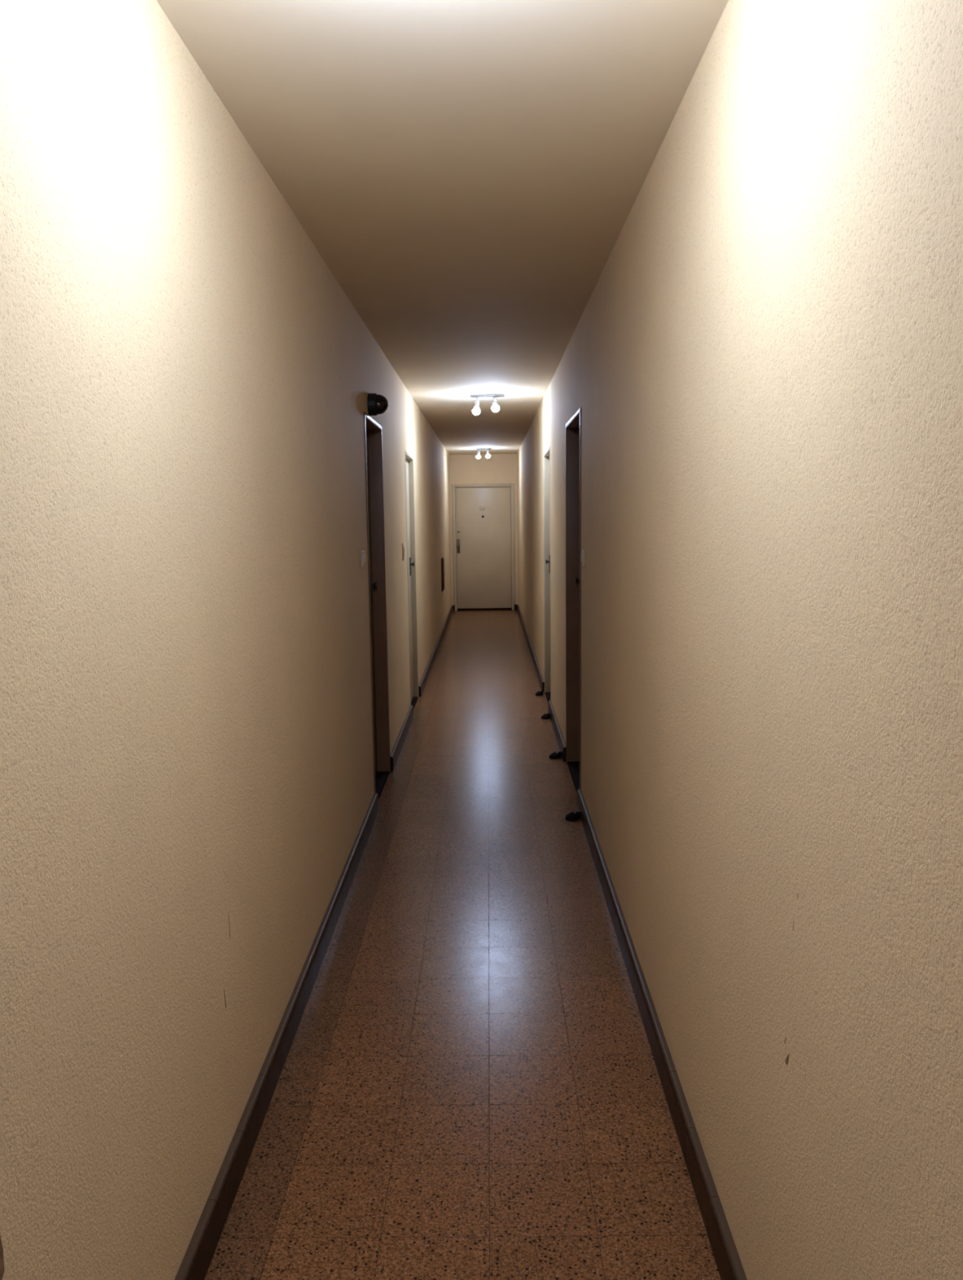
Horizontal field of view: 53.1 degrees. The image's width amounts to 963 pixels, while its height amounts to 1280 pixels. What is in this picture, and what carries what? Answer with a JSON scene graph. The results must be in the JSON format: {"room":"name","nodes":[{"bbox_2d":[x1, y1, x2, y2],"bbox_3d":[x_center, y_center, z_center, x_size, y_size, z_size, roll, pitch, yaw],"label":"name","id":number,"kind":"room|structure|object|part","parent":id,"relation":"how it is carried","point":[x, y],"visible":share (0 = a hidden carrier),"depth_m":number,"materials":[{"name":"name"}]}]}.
{"room":"apartment building corridor","nodes":[
{"label":"apartment building corridor","id":0,"kind":"room"},
{"bbox_2d":[0,0,451,1279],"bbox_3d":[-0.677,-0.646,6.971,0.161,2.740,19.383,-1,7,0],"label":"wall","id":1,"kind":"structure","parent":0,"point":[187,791],"depth_m":1.88,"materials":[{"name":"beige paint"}]},
{"bbox_2d":[174,604,453,1279],"bbox_3d":[-0.568,0.665,7.139,0.024,0.095,18.983,-1,7,0],"label":"baseboard","id":2,"kind":"structure","parent":1,"relation":"attached to","point":[196,1262],"depth_m":2.72,"materials":[{"name":"stone"}]},
{"bbox_2d":[360,550,365,567],"bbox_3d":[-0.606,-0.415,4.942,0.015,0.084,0.080,-1,7,0],"label":"light switch","id":3,"kind":"object","parent":1,"relation":"attached to","point":[362,553],"visible":1,"depth_m":4.92,"materials":[{"name":"beige plastic"}]},
{"bbox_2d":[364,411,391,797],"bbox_3d":[-0.675,-0.179,5.618,0.156,2.169,0.820,-1,7,0],"label":"door","id":4,"kind":"structure","parent":1,"relation":"in","point":[372,429],"depth_m":5.96,"materials":[{"name":"brown wood"}]},
{"bbox_3d":[-0.674,-0.316,5.903,0.009,0.160,0.044,-1,7,0],"label":"handle plate","id":5,"kind":"part","parent":4,"relation":"part of","materials":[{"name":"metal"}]},
{"bbox_3d":[-0.655,-0.337,5.900,0.034,0.040,0.039,-1,7,0],"label":"knob","id":6,"kind":"part","parent":4,"relation":"part of","materials":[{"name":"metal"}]},
{"bbox_2d":[367,393,388,415],"bbox_3d":[-0.566,-1.294,5.292,0.110,0.120,0.120,-1,7,0],"label":"dome camera","id":7,"kind":"object","parent":1,"relation":"attached to","point":[377,404],"visible":1,"depth_m":5.25,"materials":[{"name":"black plastic"}]},
{"bbox_2d":[402,542,404,560],"bbox_3d":[-0.588,-0.665,7.269,0.015,0.130,0.060,-1,7,0],"label":"button","id":8,"kind":"object","parent":1,"relation":"attached to","point":[403,548],"visible":1,"depth_m":7.25,"materials":[{"name":"beige plastic"}]},
{"bbox_3d":[-0.591,-0.665,7.269,0.010,0.130,0.060,-1,7,0],"label":"plate","id":9,"kind":"part","parent":8,"relation":"part of","materials":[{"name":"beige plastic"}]},
{"bbox_2d":[404,450,418,706],"bbox_3d":[-0.659,-0.485,8.125,0.153,2.134,0.870,-1,7,0],"label":"door","id":10,"kind":"structure","parent":1,"relation":"in","point":[409,460],"depth_m":8.46,"materials":[{"name":"paint"}]},
{"bbox_3d":[-0.623,-0.643,8.432,0.009,0.160,0.044,-1,7,0],"label":"handle plate","id":11,"kind":"part","parent":10,"relation":"part of","materials":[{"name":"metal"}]},
{"bbox_2d":[440,557,444,591],"bbox_3d":[-0.526,-0.908,13.297,0.041,0.450,0.420,-1,7,0],"label":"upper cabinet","id":12,"kind":"object","parent":1,"relation":"attached to","point":[442,558],"visible":1,"depth_m":13.11,"materials":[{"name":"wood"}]},
{"bbox_3d":[-0.526,-0.908,13.297,0.009,0.420,0.390,-1,7,0],"label":"cabinet door","id":13,"kind":"part","parent":12,"relation":"part of","materials":[{"name":"wood"}]},
{"bbox_2d":[156,0,728,454],"bbox_3d":[-0.040,-1.962,6.797,1.148,0.100,18.983,-1,7,0],"label":"ceiling","id":14,"kind":"structure","parent":0,"point":[468,174],"depth_m":2.70,"materials":[{"name":"paint"}]},
{"bbox_2d":[475,448,490,458],"bbox_3d":[0.030,-2.867,14.807,0.229,0.155,0.126,-1,7,0],"label":"ceiling lamp","id":15,"kind":"object","parent":14,"relation":"attached to","point":[488,455],"visible":1,"depth_m":14.79,"materials":[{"name":"glass"}]},
{"bbox_3d":[0.034,-2.939,14.826,0.220,0.018,0.070,-1,7,0],"label":"ceiling plate","id":16,"kind":"part","parent":15,"relation":"part of","materials":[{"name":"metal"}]},
{"bbox_2d":[470,394,504,414],"bbox_3d":[0.051,-2.012,8.226,0.294,0.169,0.138,-1,7,0],"label":"ceiling lamp","id":17,"kind":"object","parent":14,"relation":"attached to","point":[495,407],"visible":1,"depth_m":8.22,"materials":[{"name":"glass"}]},
{"bbox_3d":[-0.045,-1.992,8.264,0.067,0.050,0.068,-1,7,0],"label":"bulb","id":18,"kind":"part","parent":17,"relation":"part of","materials":[{"name":"white glass"}]},
{"bbox_3d":[0.050,-2.091,8.250,0.294,0.018,0.070,-1,7,0],"label":"ceiling plate","id":19,"kind":"part","parent":17,"relation":"part of","materials":[{"name":"metal"}]},
{"bbox_2d":[204,609,720,1279],"bbox_3d":[-0.005,0.754,7.157,1.148,0.100,19.003,-1,7,0],"label":"floor","id":20,"kind":"structure","parent":0,"point":[469,1086],"depth_m":2.88,"materials":[{"name":"tile"}]},
{"bbox_2d":[535,690,543,696],"bbox_3d":[0.520,0.478,8.689,0.070,0.042,0.074,-1,7,0],"label":"door stop","id":21,"kind":"object","parent":20,"relation":"on","point":[541,692],"visible":1,"depth_m":8.67,"materials":[{"name":"black rubber"}]},
{"bbox_2d":[541,713,550,719],"bbox_3d":[0.512,0.606,7.697,0.071,0.042,0.074,-1,7,0],"label":"door stop","id":22,"kind":"object","parent":20,"relation":"on","point":[544,716],"visible":1,"depth_m":7.68,"materials":[{"name":"black rubber"}]},
{"bbox_2d":[549,751,562,759],"bbox_3d":[0.495,0.767,6.448,0.087,0.042,0.074,-1,7,0],"label":"door stop","id":23,"kind":"object","parent":20,"relation":"on","point":[554,755],"visible":1,"depth_m":6.43,"materials":[{"name":"black rubber"}]},
{"bbox_2d":[565,811,581,821],"bbox_3d":[0.488,0.935,5.144,0.083,0.042,0.074,-1,7,0],"label":"door stop","id":24,"kind":"object","parent":20,"relation":"on","point":[571,816],"visible":1,"depth_m":5.12,"materials":[{"name":"black rubber"}]},
{"bbox_2d":[448,453,518,605],"bbox_3d":[0.045,-1.877,16.458,1.148,2.740,0.160,-1,7,0],"label":"wall","id":25,"kind":"structure","parent":0,"point":[499,468],"depth_m":16.26,"materials":[{"name":"beige paint"}]},
{"bbox_2d":[451,483,515,610],"bbox_3d":[0.039,-1.578,16.443,1.060,2.150,0.146,-1,7,0],"label":"door","id":26,"kind":"structure","parent":25,"relation":"in","point":[483,514],"depth_m":16.43,"materials":[{"name":"beige paint"}]},
{"bbox_3d":[-0.392,-1.601,16.427,0.048,0.240,0.009,-1,7,0],"label":"handle plate","id":27,"kind":"part","parent":26,"relation":"part of","materials":[{"name":"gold metal"}]},
{"bbox_3d":[0.011,-2.235,16.343,0.080,0.070,0.007,-1,7,0],"label":"number plate","id":28,"kind":"part","parent":26,"relation":"part of","materials":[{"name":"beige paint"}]},
{"bbox_2d":[517,0,962,1279],"bbox_3d":[0.630,-0.661,6.960,0.161,2.740,19.383,-1,7,0],"label":"wall","id":29,"kind":"structure","parent":0,"point":[762,366],"depth_m":1.60,"materials":[{"name":"beige paint"}]},
{"bbox_2d":[543,446,551,701],"bbox_3d":[0.637,-0.531,8.256,0.153,2.159,0.880,-1,7,0],"label":"door","id":30,"kind":"structure","parent":29,"relation":"in","point":[547,454],"depth_m":8.63,"materials":[{"name":"paint"}]},
{"bbox_2d":[565,407,581,790],"bbox_3d":[0.617,-0.216,5.725,0.156,2.182,0.980,-1,7,0],"label":"door","id":31,"kind":"structure","parent":29,"relation":"in","point":[573,427],"depth_m":6.16,"materials":[{"name":"brown wood"}]},
{"bbox_3d":[0.609,-0.377,6.088,0.034,0.040,0.039,-1,7,0],"label":"knob","id":32,"kind":"part","parent":31,"relation":"part of","materials":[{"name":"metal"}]},
{"bbox_2d":[581,550,584,566],"bbox_3d":[0.530,-0.429,5.053,0.015,0.084,0.072,-1,7,0],"label":"light switch","id":33,"kind":"object","parent":29,"relation":"attached to","point":[583,551],"visible":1,"depth_m":5.02,"materials":[{"name":"beige plastic"}]},
{"bbox_2d":[517,604,746,1279],"bbox_3d":[0.555,0.652,7.130,0.024,0.095,18.983,-1,7,0],"label":"baseboard","id":34,"kind":"structure","parent":29,"relation":"attached to","point":[729,1264],"depth_m":2.69,"materials":[{"name":"wood"}]}
]}

